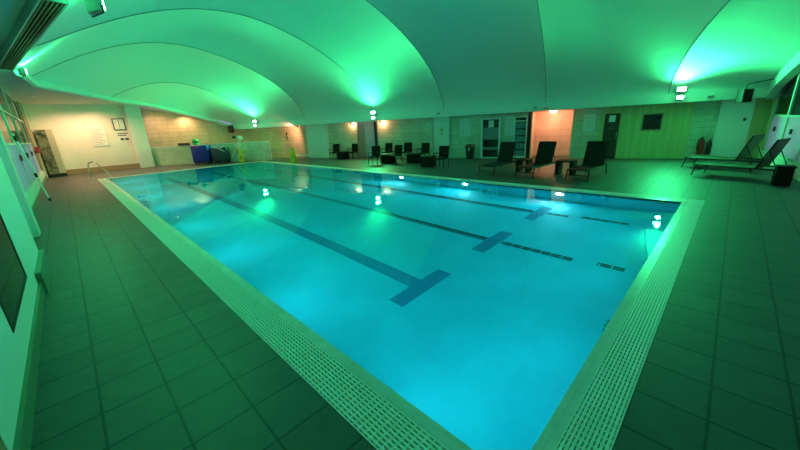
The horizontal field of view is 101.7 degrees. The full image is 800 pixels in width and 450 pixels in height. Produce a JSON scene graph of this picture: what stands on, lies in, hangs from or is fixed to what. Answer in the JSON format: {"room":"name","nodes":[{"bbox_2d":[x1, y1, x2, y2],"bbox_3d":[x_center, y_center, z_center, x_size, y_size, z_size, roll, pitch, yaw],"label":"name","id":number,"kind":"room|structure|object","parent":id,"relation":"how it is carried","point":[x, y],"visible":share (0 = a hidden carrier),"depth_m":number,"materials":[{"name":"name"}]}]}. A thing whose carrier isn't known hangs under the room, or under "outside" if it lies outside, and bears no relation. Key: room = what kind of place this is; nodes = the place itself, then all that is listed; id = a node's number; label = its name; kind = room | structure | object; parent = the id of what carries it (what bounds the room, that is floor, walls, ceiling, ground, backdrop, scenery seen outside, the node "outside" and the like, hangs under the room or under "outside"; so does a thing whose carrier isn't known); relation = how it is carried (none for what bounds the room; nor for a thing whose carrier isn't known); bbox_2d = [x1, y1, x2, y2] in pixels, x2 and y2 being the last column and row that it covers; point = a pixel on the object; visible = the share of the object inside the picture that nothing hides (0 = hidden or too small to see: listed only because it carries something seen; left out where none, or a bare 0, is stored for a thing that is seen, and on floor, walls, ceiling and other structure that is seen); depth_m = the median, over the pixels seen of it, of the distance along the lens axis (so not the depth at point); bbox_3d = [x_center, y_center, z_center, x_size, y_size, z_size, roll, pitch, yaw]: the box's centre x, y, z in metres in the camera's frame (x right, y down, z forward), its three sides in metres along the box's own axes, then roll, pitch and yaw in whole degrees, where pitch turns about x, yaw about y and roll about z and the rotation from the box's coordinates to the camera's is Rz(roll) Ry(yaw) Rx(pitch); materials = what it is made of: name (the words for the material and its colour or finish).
{"room":"indoor swimming pool","nodes":[
{"label":"indoor swimming pool","id":0,"kind":"room"},
{"bbox_2d":[0,306,25,448],"bbox_3d":[-0.947,0.046,-0.418,7.276,4.150,0.590,14,24,43],"label":"wall","id":1,"kind":"structure","parent":0,"point":[12,360],"depth_m":2.36,"materials":[{"name":"white paint"}]},
{"bbox_2d":[0,426,12,449],"bbox_3d":[-2.299,0.435,1.598,0.060,2.040,0.035,14,24,43],"label":"trim","id":2,"kind":"structure","parent":1,"relation":"attached to","point":[4,439],"depth_m":1.85,"materials":[{"name":"white paint"}]},
{"bbox_2d":[0,213,26,332],"bbox_3d":[-3.959,-1.000,2.745,1.680,3.710,0.065,14,24,43],"label":"window","id":3,"kind":"structure","parent":1,"relation":"in","point":[13,277],"depth_m":3.24,"materials":[{"name":"black glass"}]},
{"bbox_2d":[13,283,44,449],"bbox_3d":[-1.501,1.666,1.205,9.395,0.160,0.030,14,24,43],"label":"baseboard","id":4,"kind":"structure","parent":1,"relation":"attached to","point":[22,438],"depth_m":2.63,"materials":[{"name":"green tile"}]},
{"bbox_2d":[13,279,35,359],"bbox_3d":[-4.045,1.047,3.174,1.680,0.440,0.590,14,24,43],"label":"wall","id":5,"kind":"structure","parent":0,"point":[22,331],"depth_m":3.20,"materials":[{"name":"white paint"}]},
{"bbox_2d":[27,171,44,206],"bbox_3d":[-13.824,-1.265,12.250,21.400,0.500,0.200,14,24,43],"label":"wall","id":6,"kind":"structure","parent":0,"point":[31,195],"depth_m":11.87,"materials":[{"name":"white paint"}]},
{"bbox_2d":[0,104,31,194],"bbox_3d":[-12.136,-2.841,10.019,3.300,3.650,0.130,14,24,43],"label":"window","id":7,"kind":"structure","parent":6,"relation":"in","point":[17,158],"depth_m":10.58,"materials":[{"name":"grey"}]},
{"bbox_2d":[0,87,35,185],"bbox_3d":[-14.486,-3.409,12.265,3.300,3.650,0.130,14,24,43],"label":"window","id":8,"kind":"structure","parent":6,"relation":"in","point":[3,101],"depth_m":12.57,"materials":[{"name":"grey"}]},
{"bbox_2d":[0,157,37,296],"bbox_3d":[-5.431,-1.085,3.851,1.950,4.050,0.590,14,24,43],"label":"trim","id":9,"kind":"structure","parent":6,"relation":"attached to","point":[11,212],"depth_m":4.33,"materials":[{"name":"white paint"}]},
{"bbox_2d":[0,129,40,236],"bbox_3d":[-8.316,-1.743,6.653,0.500,4.150,0.270,14,24,43],"label":"trim","id":10,"kind":"structure","parent":6,"relation":"attached to","point":[5,155],"depth_m":6.88,"materials":[{"name":"white paint"}]},
{"bbox_2d":[2,88,39,178],"bbox_3d":[-16.835,-3.977,14.511,3.300,3.650,0.130,14,24,43],"label":"window","id":11,"kind":"structure","parent":6,"relation":"in","point":[8,97],"depth_m":14.82,"materials":[{"name":"grey"}]},
{"bbox_2d":[11,97,41,173],"bbox_3d":[-19.007,-4.502,16.587,2.800,3.650,0.130,14,24,43],"label":"window","id":12,"kind":"structure","parent":6,"relation":"in","point":[13,100],"depth_m":16.96,"materials":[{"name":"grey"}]},
{"bbox_2d":[16,101,42,170],"bbox_3d":[-20.790,-4.910,18.218,2.100,3.650,0.220,14,24,43],"label":"trim","id":13,"kind":"structure","parent":6,"relation":"on","point":[18,104],"depth_m":17.73,"materials":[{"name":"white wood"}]},
{"bbox_2d":[19,103,48,177],"bbox_3d":[-21.177,-4.784,18.727,0.900,4.150,0.300,14,24,43],"label":"trim","id":14,"kind":"structure","parent":6,"relation":"attached to","point":[21,105],"depth_m":18.51,"materials":[{"name":"cream painted plaster"}]},
{"bbox_2d":[31,175,46,212],"bbox_3d":[-13.707,-1.124,12.350,21.280,0.160,0.030,14,24,43],"label":"baseboard","id":15,"kind":"structure","parent":6,"relation":"attached to","point":[35,203],"depth_m":11.72,"materials":[{"name":"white tile"}]},
{"bbox_2d":[34,249,50,292],"bbox_3d":[-5.551,0.736,4.678,1.420,0.300,0.650,14,24,43],"label":"trim","id":16,"kind":"structure","parent":6,"relation":"attached to","point":[42,268],"depth_m":4.67,"materials":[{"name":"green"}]},
{"bbox_2d":[22,104,138,171],"bbox_3d":[-19.697,-5.550,20.890,0.200,4.200,5.550,14,24,43],"label":"wall","id":17,"kind":"structure","parent":0,"point":[69,123],"depth_m":20.43,"materials":[{"name":"paint"}]},
{"bbox_2d":[0,81,20,102],"bbox_3d":[-13.982,-5.040,11.130,21.400,0.120,0.300,14,24,43],"label":"trim","id":18,"kind":"structure","parent":17,"relation":"attached to","point":[1,84],"depth_m":14.07,"materials":[{"name":"grey paint"}]},
{"bbox_2d":[47,163,140,176],"bbox_3d":[-19.481,-3.689,21.410,0.040,0.320,5.350,14,24,43],"label":"baseboard","id":19,"kind":"structure","parent":17,"relation":"attached to","point":[136,165],"depth_m":21.32,"materials":[{"name":"brown"}]},
{"bbox_2d":[88,125,109,146],"bbox_3d":[-19.392,-5.751,20.984,0.037,1.300,0.800,14,24,43],"label":"notice board","id":20,"kind":"object","parent":17,"relation":"attached to","point":[98,133],"visible":1,"depth_m":20.96,"materials":[{"name":"grey"}]},
{"bbox_2d":[92,129,105,144],"bbox_3d":[-19.389,-5.731,20.966,0.002,1.030,0.571,14,24,43],"label":"print","id":21,"kind":"object","parent":20,"relation":"attached to","point":[98,135],"depth_m":20.98,"materials":[{"name":"grey"}]},
{"bbox_2d":[111,118,126,129],"bbox_3d":[-18.610,-6.667,21.551,0.062,0.740,0.640,14,24,43],"label":"picture frame","id":22,"kind":"object","parent":17,"relation":"attached to","point":[118,123],"visible":1,"depth_m":21.53,"materials":[{"name":"grey"}]},
{"bbox_2d":[116,132,130,141],"bbox_3d":[-18.552,-5.929,21.831,0.018,0.620,0.640,14,24,43],"label":"plate","id":23,"kind":"object","parent":17,"relation":"attached to","point":[122,136],"visible":1,"depth_m":21.82,"materials":[{"name":"plastic"}]},
{"bbox_2d":[117,133,128,139],"bbox_3d":[-18.547,-5.928,21.826,0.003,0.460,0.560,14,24,43],"label":"print","id":24,"kind":"object","parent":23,"relation":"attached to","point":[121,136],"depth_m":21.82,"materials":[{"name":"grey"}]},
{"bbox_2d":[123,104,154,167],"bbox_3d":[-18.007,-6.172,22.463,0.450,4.300,0.830,14,24,43],"label":"pillar","id":25,"kind":"structure","parent":17,"relation":"attached to","point":[133,113],"depth_m":22.30,"materials":[{"name":"white paint"}]},
{"bbox_2d":[0,0,186,115],"bbox_3d":[-6.766,-4.857,12.194,33.592,1.600,11.649,14,24,43],"label":"ceiling","id":26,"kind":"structure","parent":0,"point":[10,10],"depth_m":13.43,"materials":[{"name":"grey paint"}]},
{"bbox_2d":[17,67,27,76],"bbox_3d":[-10.883,-4.408,9.390,0.382,0.231,0.120,8,20,31],"label":"floodlight","id":27,"kind":"object","parent":26,"relation":"attached to","point":[22,71],"visible":1,"depth_m":9.31,"materials":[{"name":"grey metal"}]},
{"bbox_2d":[0,0,68,69],"bbox_3d":[-8.147,-3.939,6.991,7.354,0.170,0.320,10,21,35],"label":"ceiling vent","id":28,"kind":"object","parent":26,"relation":"in","point":[35,18],"visible":1,"depth_m":6.08,"materials":[{"name":"metal"}]},
{"bbox_2d":[84,0,105,17],"bbox_3d":[-4.700,-3.368,5.029,0.382,0.231,0.120,6,19,26],"label":"floodlight","id":29,"kind":"object","parent":26,"relation":"attached to","point":[95,8],"visible":1,"depth_m":4.98,"materials":[{"name":"grey metal"}]},
{"bbox_2d":[140,108,239,146],"bbox_3d":[-16.199,-7.081,25.294,6.543,4.200,0.291,-12,19,-27],"label":"wall","id":30,"kind":"structure","parent":0,"point":[162,129],"depth_m":24.79,"materials":[{"name":"beige tile"}]},
{"bbox_2d":[14,70,231,125],"bbox_3d":[-14.431,-6.196,17.985,3.792,1.842,16.650,-5,17,-5],"label":"trim","id":31,"kind":"structure","parent":30,"relation":"attached to","point":[28,79],"depth_m":16.29,"materials":[{"name":"white"}]},
{"bbox_2d":[151,142,271,165],"bbox_3d":[-13.680,-5.155,23.577,8.530,1.280,0.141,-4,17,-2],"label":"wall","id":32,"kind":"structure","parent":0,"point":[179,155],"depth_m":23.50,"materials":[{"name":"tile"}]},
{"bbox_2d":[150,141,269,147],"bbox_3d":[-13.703,-5.785,23.384,8.550,0.040,0.180,-4,17,-2],"label":"trim","id":33,"kind":"structure","parent":32,"relation":"on","point":[260,141],"depth_m":23.32,"materials":[{"name":"white paint"}]},
{"bbox_2d":[106,161,688,449],"bbox_3d":[-4.594,-1.396,12.323,22.900,0.200,8.310,14,24,43],"label":"pool edge","id":34,"kind":"structure","parent":0,"point":[554,429],"depth_m":2.87,"materials":[{"name":"tile"}]},
{"bbox_3d":[-4.610,-1.371,12.346,23.455,0.140,8.915,14,24,43],"label":"channel","id":35,"kind":"object","parent":34,"relation":"attached to","visible":0},
{"bbox_2d":[105,161,258,178],"bbox_3d":[-12.858,-3.471,20.195,0.300,0.035,8.310,14,24,43],"label":"drain grate","id":36,"kind":"object","parent":35,"relation":"on","point":[256,161],"visible":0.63,"depth_m":19.65,"materials":[{"name":"white plastic"}]},
{"bbox_2d":[98,178,448,449],"bbox_3d":[-7.631,-0.436,9.422,23.455,0.035,0.305,14,24,43],"label":"drain grate","id":37,"kind":"object","parent":35,"relation":"on","point":[377,420],"visible":0.84,"depth_m":2.88,"materials":[{"name":"white plastic"}]},
{"bbox_2d":[261,161,689,200],"bbox_3d":[-1.690,-2.542,15.292,23.200,0.035,0.300,14,24,43],"label":"drain grate","id":38,"kind":"object","parent":35,"relation":"on","point":[560,188],"visible":0.73,"depth_m":9.97,"materials":[{"name":"white plastic"}]},
{"bbox_2d":[554,199,704,449],"bbox_3d":[3.751,0.481,4.519,0.255,0.035,8.610,14,24,43],"label":"drain grate","id":39,"kind":"object","parent":35,"relation":"on","point":[607,397],"visible":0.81,"depth_m":2.72,"materials":[{"name":"white plastic"}]},
{"bbox_2d":[22,0,799,124],"bbox_3d":[-4.042,-7.031,13.984,31.116,4.336,17.546,10,21,37],"label":"ceiling","id":40,"kind":"structure","parent":0,"point":[478,53],"depth_m":13.81,"materials":[{"name":"white"}]},
{"bbox_2d":[31,42,304,117],"bbox_3d":[-9.742,-7.083,16.606,0.027,3.472,13.064,6,19,28],"label":"trim","id":41,"kind":"structure","parent":40,"relation":"attached to","point":[144,42],"depth_m":14.09,"materials":[{"name":"grey"}]},
{"bbox_2d":[112,82,253,117],"bbox_3d":[-13.432,-7.824,21.179,0.027,2.573,8.556,9,21,33],"label":"trim","id":42,"kind":"structure","parent":40,"relation":"attached to","point":[158,82],"depth_m":20.06,"materials":[{"name":"grey"}]},
{"bbox_2d":[37,8,371,108],"bbox_3d":[-5.105,-6.386,13.485,0.027,3.513,14.269,6,19,28],"label":"trim","id":43,"kind":"structure","parent":40,"relation":"attached to","point":[182,8],"depth_m":10.03,"materials":[{"name":"grey"}]},
{"bbox_2d":[366,0,443,107],"bbox_3d":[-1.235,-5.833,11.033,0.027,3.513,15.006,6,19,28],"label":"trim","id":44,"kind":"structure","parent":40,"relation":"attached to","point":[366,0],"depth_m":13.92,"materials":[{"name":"grey"}]},
{"bbox_2d":[537,0,545,102],"bbox_3d":[3.065,-5.225,8.330,0.027,3.513,15.785,6,19,28],"label":"trim","id":45,"kind":"structure","parent":40,"relation":"attached to","point":[537,0],"depth_m":12.96,"materials":[{"name":"grey"}]},
{"bbox_2d":[668,0,730,93],"bbox_3d":[6.977,-4.025,6.094,0.027,2.147,16.484,6,19,28],"label":"trim","id":46,"kind":"structure","parent":40,"relation":"attached to","point":[729,0],"depth_m":10.19,"materials":[{"name":"grey"}]},
{"bbox_2d":[765,51,799,98],"bbox_3d":[8.172,-3.384,5.147,0.241,2.144,17.536,10,21,37],"label":"trim","id":47,"kind":"structure","parent":40,"relation":"attached to","point":[791,69],"depth_m":10.57,"materials":[{"name":"white paint"}]},
{"bbox_2d":[735,78,774,102],"bbox_3d":[12.732,-4.848,11.633,0.948,0.853,0.310,0,17,9],"label":"loudspeaker","id":48,"kind":"object","parent":47,"relation":"attached to","point":[743,95],"visible":0.88,"depth_m":11.62,"materials":[{"name":"black"}]},
{"bbox_2d":[31,156,799,449],"bbox_3d":[-2.989,-2.893,16.595,34.156,0.001,21.900,14,24,43],"label":"floor","id":49,"kind":"structure","parent":0,"point":[138,352],"depth_m":3.16,"materials":[{"name":"tile"}]},
{"bbox_2d":[12,133,51,200],"bbox_3d":[-12.360,-1.883,10.951,0.072,2.313,0.578,-7,18,-14],"label":"pole","id":50,"kind":"object","parent":49,"relation":"on","point":[13,135],"visible":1,"depth_m":10.89,"materials":[{"name":"white plastic"}]},
{"bbox_2d":[34,129,67,177],"bbox_3d":[-20.711,-4.244,19.329,0.730,2.720,0.720,14,24,43],"label":"tall cabinet","id":51,"kind":"object","parent":49,"relation":"on","point":[48,146],"visible":1,"depth_m":19.08,"materials":[{"name":"beige laminate"}]},
{"bbox_2d":[87,161,110,177],"bbox_3d":[-16.397,-3.026,17.789,1.330,0.908,0.215,-1,17,7],"label":"grab rail","id":52,"kind":"object","parent":49,"relation":"on","point":[92,161],"visible":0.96,"depth_m":17.76,"materials":[{"name":"silver metal"}]},
{"bbox_2d":[190,145,212,163],"bbox_3d":[-14.035,-4.995,23.078,1.150,1.298,0.600,-4,17,-2],"label":"trolley","id":53,"kind":"object","parent":49,"relation":"on","point":[200,153],"visible":0.99,"depth_m":22.82,"materials":[{"name":"blue"}]},
{"bbox_2d":[211,146,230,162],"bbox_3d":[-12.704,-5.005,23.095,1.050,1.177,0.649,-4,17,-2],"label":"trolley","id":54,"kind":"object","parent":49,"relation":"on","point":[219,153],"visible":1,"depth_m":22.86,"materials":[{"name":"black"}]},
{"bbox_2d":[232,136,245,161],"bbox_3d":[-11.447,-5.378,23.029,1.148,1.807,0.320,-4,17,-2],"label":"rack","id":55,"kind":"object","parent":49,"relation":"on","point":[233,137],"visible":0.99,"depth_m":22.93,"materials":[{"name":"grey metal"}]},
{"bbox_2d":[290,148,296,161],"bbox_3d":[-6.883,-4.495,20.898,0.300,0.880,0.344,2,18,15],"label":"sign","id":56,"kind":"object","parent":49,"relation":"on","point":[292,153],"visible":1,"depth_m":20.84,"materials":[{"name":"yellow plastic"}]},
{"bbox_2d":[329,144,339,158],"bbox_3d":[-4.357,-4.904,21.754,0.554,0.956,0.583,4,18,20],"label":"armchair","id":57,"kind":"object","parent":49,"relation":"on","point":[336,147],"visible":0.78,"depth_m":21.83,"materials":[{"name":"wicker"}]},
{"bbox_2d":[335,151,349,159],"bbox_3d":[-3.720,-4.557,21.305,0.680,0.490,0.680,6,19,28],"label":"coffee table","id":58,"kind":"object","parent":49,"relation":"on","point":[341,155],"visible":1,"depth_m":21.10,"materials":[{"name":"wicker"}]},
{"bbox_2d":[346,144,358,158],"bbox_3d":[-3.060,-4.760,21.067,0.554,0.956,0.583,8,20,33],"label":"armchair","id":59,"kind":"object","parent":49,"relation":"on","point":[354,148],"visible":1,"depth_m":21.09,"materials":[{"name":"brown metal"}]},
{"bbox_2d":[368,146,380,164],"bbox_3d":[-1.355,-3.715,17.371,0.554,0.956,0.583,3,18,18],"label":"armchair","id":60,"kind":"object","parent":49,"relation":"on","point":[375,152],"visible":0.96,"depth_m":17.46,"materials":[{"name":"brown metal"}]},
{"bbox_2d":[381,143,392,153],"bbox_3d":[-0.776,-4.456,19.693,0.554,0.956,0.583,6,19,28],"label":"armchair","id":61,"kind":"object","parent":49,"relation":"on","point":[388,146],"visible":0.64,"depth_m":19.74,"materials":[{"name":"brown metal"}]},
{"bbox_2d":[380,153,394,163],"bbox_3d":[-0.657,-3.650,17.835,0.680,0.490,0.680,6,19,28],"label":"coffee table","id":62,"kind":"object","parent":49,"relation":"on","point":[385,158],"visible":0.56,"depth_m":17.63,"materials":[{"name":"wicker"}]},
{"bbox_2d":[388,145,402,163],"bbox_3d":[-0.226,-3.729,17.228,0.554,0.956,0.583,11,22,39],"label":"armchair","id":63,"kind":"object","parent":49,"relation":"on","point":[398,148],"visible":0.99,"depth_m":17.23,"materials":[{"name":"brown metal"}]},
{"bbox_2d":[401,142,411,159],"bbox_3d":[0.389,-4.343,19.129,0.554,0.956,0.583,5,19,24],"label":"armchair","id":64,"kind":"object","parent":49,"relation":"on","point":[407,148],"visible":0.8,"depth_m":19.21,"materials":[{"name":"brown metal"}]},
{"bbox_2d":[405,153,421,162],"bbox_3d":[0.733,-3.546,17.261,0.680,0.490,0.680,6,19,28],"label":"coffee table","id":65,"kind":"object","parent":49,"relation":"on","point":[411,157],"visible":0.99,"depth_m":17.04,"materials":[{"name":"wicker"}]},
{"bbox_2d":[416,143,429,155],"bbox_3d":[1.295,-4.043,17.997,0.554,0.956,0.583,9,21,33],"label":"armchair","id":66,"kind":"object","parent":49,"relation":"on","point":[424,148],"visible":0.79,"depth_m":18.05,"materials":[{"name":"brown metal"}]},
{"bbox_2d":[419,155,436,166],"bbox_3d":[1.348,-3.044,15.523,0.680,0.490,0.680,6,19,28],"label":"coffee table","id":67,"kind":"object","parent":49,"relation":"on","point":[426,160],"visible":0.98,"depth_m":15.30,"materials":[{"name":"wood"}]},
{"bbox_2d":[433,146,448,168],"bbox_3d":[1.886,-3.095,14.805,0.554,0.956,0.583,10,21,35],"label":"armchair","id":68,"kind":"object","parent":49,"relation":"on","point":[443,153],"visible":0.99,"depth_m":14.83,"materials":[{"name":"brown metal"}]},
{"bbox_2d":[465,144,474,158],"bbox_3d":[3.813,-4.007,17.717,0.453,0.800,0.453,6,19,28],"label":"litter bin","id":69,"kind":"object","parent":49,"relation":"on","point":[470,148],"visible":1,"depth_m":17.57,"materials":[{"name":"black"}]},
{"bbox_2d":[478,142,515,175],"bbox_3d":[3.852,-2.616,12.653,0.672,1.116,1.985,14,24,43],"label":"sun lounger","id":70,"kind":"object","parent":49,"relation":"on","point":[506,150],"visible":0.94,"depth_m":12.92,"materials":[{"name":"brown metal"}]},
{"bbox_2d":[513,115,528,158],"bbox_3d":[6.116,-4.439,16.522,0.620,2.100,0.330,6,19,28],"label":"display cabinet","id":71,"kind":"object","parent":49,"relation":"on","point":[520,122],"visible":0.88,"depth_m":16.37,"materials":[{"name":"white paint"}]},
{"bbox_2d":[514,136,524,141],"bbox_3d":[6.052,-4.328,16.425,0.520,0.270,0.015,6,19,28],"label":"shelf","id":72,"kind":"object","parent":71,"relation":"attached to","point":[516,138],"depth_m":16.43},
{"bbox_2d":[515,143,524,148],"bbox_3d":[6.069,-4.008,16.523,0.520,0.270,0.015,6,19,28],"label":"shelf","id":73,"kind":"object","parent":71,"relation":"attached to","point":[518,145],"depth_m":16.50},
{"bbox_2d":[515,122,525,127],"bbox_3d":[6.019,-4.968,16.229,0.520,0.270,0.015,6,19,28],"label":"shelf","id":74,"kind":"object","parent":71,"relation":"attached to","point":[517,124],"depth_m":16.23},
{"bbox_2d":[515,129,525,134],"bbox_3d":[6.036,-4.648,16.327,0.520,0.270,0.015,6,19,28],"label":"shelf","id":75,"kind":"object","parent":71,"relation":"attached to","point":[517,131],"depth_m":16.31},
{"bbox_2d":[516,158,532,171],"bbox_3d":[4.831,-2.335,12.661,0.460,0.470,0.500,12,22,39],"label":"side table","id":76,"kind":"object","parent":49,"relation":"on","point":[519,162],"visible":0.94,"depth_m":12.56,"materials":[{"name":"wood"}]},
{"bbox_2d":[515,141,556,177],"bbox_3d":[4.988,-2.403,11.767,1.986,1.116,0.672,-18,22,-39],"label":"sun lounger","id":77,"kind":"object","parent":49,"relation":"on","point":[545,154],"visible":0.87,"depth_m":12.01,"materials":[{"name":"brown metal"}]},
{"bbox_2d":[554,159,576,174],"bbox_3d":[5.850,-2.038,11.481,0.575,0.494,0.500,12,23,40],"label":"side table","id":78,"kind":"object","parent":49,"relation":"on","point":[559,163],"visible":0.95,"depth_m":11.40,"materials":[{"name":"wood"}]},
{"bbox_2d":[565,141,608,181],"bbox_3d":[6.201,-2.131,10.675,1.986,1.116,0.672,-18,23,-40],"label":"sun lounger","id":79,"kind":"object","parent":49,"relation":"on","point":[596,151],"visible":1,"depth_m":10.93,"materials":[{"name":"brown metal"}]},
{"bbox_2d":[681,134,764,171],"bbox_3d":[10.962,-2.463,10.960,0.820,1.116,1.985,-11,19,-23],"label":"sun lounger","id":80,"kind":"object","parent":49,"relation":"on","point":[755,140],"visible":0.9,"depth_m":10.49,"materials":[{"name":"brown metal"}]},
{"bbox_2d":[690,138,796,174],"bbox_3d":[9.881,-1.923,9.378,0.820,1.116,1.985,-11,19,-23],"label":"sun lounger","id":81,"kind":"object","parent":49,"relation":"on","point":[778,146],"visible":0.84,"depth_m":8.93,"materials":[{"name":"brown metal"}]},
{"bbox_2d":[770,165,796,185],"bbox_3d":[9.748,-1.264,8.291,0.340,0.500,0.340,11,22,37],"label":"side table","id":82,"kind":"object","parent":49,"relation":"on","point":[782,175],"visible":1,"depth_m":8.19,"materials":[{"name":"wicker"}]},
{"bbox_2d":[237,97,772,158],"bbox_3d":[0.865,-5.540,20.137,31.340,2.600,1.352,6,19,28],"label":"wall","id":83,"kind":"structure","parent":0,"point":[705,115],"depth_m":16.48,"materials":[{"name":"beige tile"}]},
{"bbox_2d":[305,124,330,157],"bbox_3d":[-5.787,-5.878,22.921,1.900,2.270,0.121,6,19,28],"label":"pillar","id":84,"kind":"structure","parent":83,"relation":"attached to","point":[317,135],"depth_m":22.84,"materials":[{"name":"white paint"}]},
{"bbox_2d":[365,122,374,157],"bbox_3d":[-1.871,-5.467,20.956,0.660,2.250,0.120,6,19,28],"label":"door","id":85,"kind":"structure","parent":83,"relation":"in","point":[369,126],"depth_m":20.84,"materials":[{"name":"grey"}]},
{"bbox_2d":[374,121,378,157],"bbox_3d":[-1.458,-5.433,20.776,0.200,2.250,0.250,6,19,28],"label":"trim","id":86,"kind":"structure","parent":83,"relation":"attached to","point":[375,122],"depth_m":20.57,"materials":[{"name":"grey plastic"}]},
{"bbox_2d":[430,118,432,154],"bbox_3d":[1.850,-5.039,18.904,0.120,2.270,0.060,6,19,28],"label":"trim","id":87,"kind":"structure","parent":83,"relation":"attached to","point":[431,119],"depth_m":18.79,"materials":[{"name":"grey"}]},
{"bbox_2d":[395,156,479,157],"bbox_3d":[2.622,-3.931,18.865,8.850,0.100,0.019,6,19,28],"label":"baseboard","id":88,"kind":"structure","parent":83,"relation":"attached to","point":[398,156],"depth_m":18.52,"materials":[{"name":"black tile"}]},
{"bbox_2d":[434,117,449,157],"bbox_3d":[2.394,-4.965,18.572,0.920,2.270,0.140,6,19,28],"label":"door","id":89,"kind":"structure","parent":83,"relation":"attached to","point":[444,140],"depth_m":18.44,"materials":[{"name":"white paint"}]},
{"bbox_2d":[460,119,471,135],"bbox_3d":[3.596,-5.340,17.834,0.650,0.900,0.022,6,19,28],"label":"notice board","id":90,"kind":"object","parent":83,"relation":"attached to","point":[465,124],"visible":1,"depth_m":17.82,"materials":[{"name":"white paper"}]},
{"bbox_2d":[480,117,500,157],"bbox_3d":[4.821,-4.609,17.326,1.020,2.080,0.120,6,19,28],"label":"door","id":91,"kind":"structure","parent":83,"relation":"in","point":[490,127],"depth_m":17.33,"materials":[{"name":"white paint"}]},
{"bbox_2d":[483,128,498,139],"bbox_3d":[4.829,-4.850,17.291,0.840,0.600,0.035,6,19,28],"label":"blind","id":92,"kind":"object","parent":83,"relation":"attached to","point":[488,133],"depth_m":17.28,"materials":[{"name":"fabric"}]},
{"bbox_2d":[233,87,781,129],"bbox_3d":[0.596,-6.353,18.923,31.840,0.350,0.482,6,19,28],"label":"trim","id":93,"kind":"structure","parent":83,"relation":"attached to","point":[761,92],"depth_m":15.46,"materials":[{"name":"white paint"}]},
{"bbox_2d":[505,116,514,134],"bbox_3d":[5.650,-5.107,16.747,0.480,0.950,0.022,6,19,28],"label":"notice board","id":94,"kind":"object","parent":83,"relation":"attached to","point":[509,120],"visible":0.99,"depth_m":16.74,"materials":[{"name":"white paper"}]},
{"bbox_2d":[526,112,531,157],"bbox_3d":[6.512,-4.523,16.437,0.140,2.270,0.050,6,19,28],"label":"trim","id":95,"kind":"structure","parent":83,"relation":"attached to","point":[530,113],"depth_m":16.41,"materials":[{"name":"black"}]},
{"bbox_2d":[583,114,595,130],"bbox_3d":[8.776,-4.741,15.095,0.470,0.750,0.022,6,19,28],"label":"notice board","id":96,"kind":"object","parent":83,"relation":"attached to","point":[589,119],"visible":1,"depth_m":15.08,"materials":[{"name":"white paper"}]},
{"bbox_2d":[598,107,605,140],"bbox_3d":[9.247,-4.219,14.987,0.140,2.270,0.050,6,19,28],"label":"trim","id":97,"kind":"structure","parent":83,"relation":"attached to","point":[603,108],"depth_m":14.84,"materials":[{"name":"brown wood"}]},
{"bbox_2d":[602,113,620,158],"bbox_3d":[9.566,-4.030,14.813,0.580,1.980,0.144,6,19,28],"label":"door","id":98,"kind":"structure","parent":83,"relation":"in","point":[612,121],"depth_m":14.77,"materials":[{"name":"brown wood"}]},
{"bbox_2d":[640,113,663,130],"bbox_3d":[10.843,-4.434,14.005,0.720,0.700,0.055,6,19,28],"label":"screen","id":99,"kind":"object","parent":83,"relation":"attached to","point":[653,121],"visible":1,"depth_m":13.98,"materials":[{"name":"black plastic"}]},
{"bbox_2d":[675,86,687,99],"bbox_3d":[11.159,-5.242,12.932,0.382,0.480,0.135,7,20,30],"label":"floodlight","id":100,"kind":"object","parent":83,"relation":"attached to","point":[683,89],"visible":1,"depth_m":12.89,"materials":[{"name":"grey metal"}]},
{"bbox_2d":[696,137,704,153],"bbox_3d":[12.373,-3.281,13.419,0.254,0.690,0.230,6,19,28],"label":"fire extinguisher","id":101,"kind":"object","parent":83,"relation":"attached to","point":[700,144],"visible":1,"depth_m":13.36,"materials":[{"name":"red paint"}]},
{"bbox_2d":[705,139,711,153],"bbox_3d":[12.623,-3.212,13.307,0.158,0.600,0.220,6,19,28],"label":"fire extinguisher","id":102,"kind":"object","parent":83,"relation":"attached to","point":[709,143],"visible":1,"depth_m":13.26,"materials":[{"name":"black"}]},
{"bbox_2d":[709,99,756,156],"bbox_3d":[13.135,-3.761,12.892,0.980,2.240,0.120,6,19,28],"label":"door","id":103,"kind":"structure","parent":83,"relation":"in","point":[734,119],"depth_m":12.84,"materials":[{"name":"white paint"}]},
{"bbox_2d":[758,150,799,180],"bbox_3d":[10.240,-1.121,7.980,0.201,0.360,13.300,10,21,37],"label":"wall","id":104,"kind":"structure","parent":0,"point":[778,160],"depth_m":10.10,"materials":[{"name":"white paint"}]},
{"bbox_2d":[760,97,776,149],"bbox_3d":[14.066,-3.912,12.341,0.220,2.040,0.650,10,21,37],"label":"trim","id":105,"kind":"structure","parent":104,"relation":"attached to","point":[773,100],"depth_m":12.24,"materials":[{"name":"brown wood"}]},
{"bbox_2d":[763,72,799,152],"bbox_3d":[13.142,-4.468,11.064,0.140,3.940,2.100,10,21,37],"label":"window","id":106,"kind":"structure","parent":104,"relation":"in","point":[783,102],"depth_m":11.34,"materials":[{"name":"grey"}]},
{"bbox_2d":[778,73,799,162],"bbox_3d":[11.849,-3.922,9.501,0.140,3.940,2.100,10,21,37],"label":"window","id":107,"kind":"structure","parent":104,"relation":"in","point":[791,130],"depth_m":10.02,"materials":[{"name":"grey"}]},
{"bbox_2d":[794,145,799,164],"bbox_3d":[10.556,-3.376,7.939,0.140,3.940,2.100,10,21,37],"label":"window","id":108,"kind":"structure","parent":104,"relation":"in","point":[797,159],"depth_m":9.17,"materials":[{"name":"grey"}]},
{"bbox_3d":[-4.572,-0.957,12.458,22.700,1.080,8.110,14,24,43],"label":"basin","id":109,"kind":"object","parent":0,"visible":0},
{"bbox_2d":[109,162,681,449],"bbox_3d":[-4.598,-1.480,12.298,22.700,0.001,8.110,14,24,43],"label":"pool water","id":110,"kind":"object","parent":109,"relation":"in","point":[480,305],"visible":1,"depth_m":4.68,"materials":[{"name":"liquid"}]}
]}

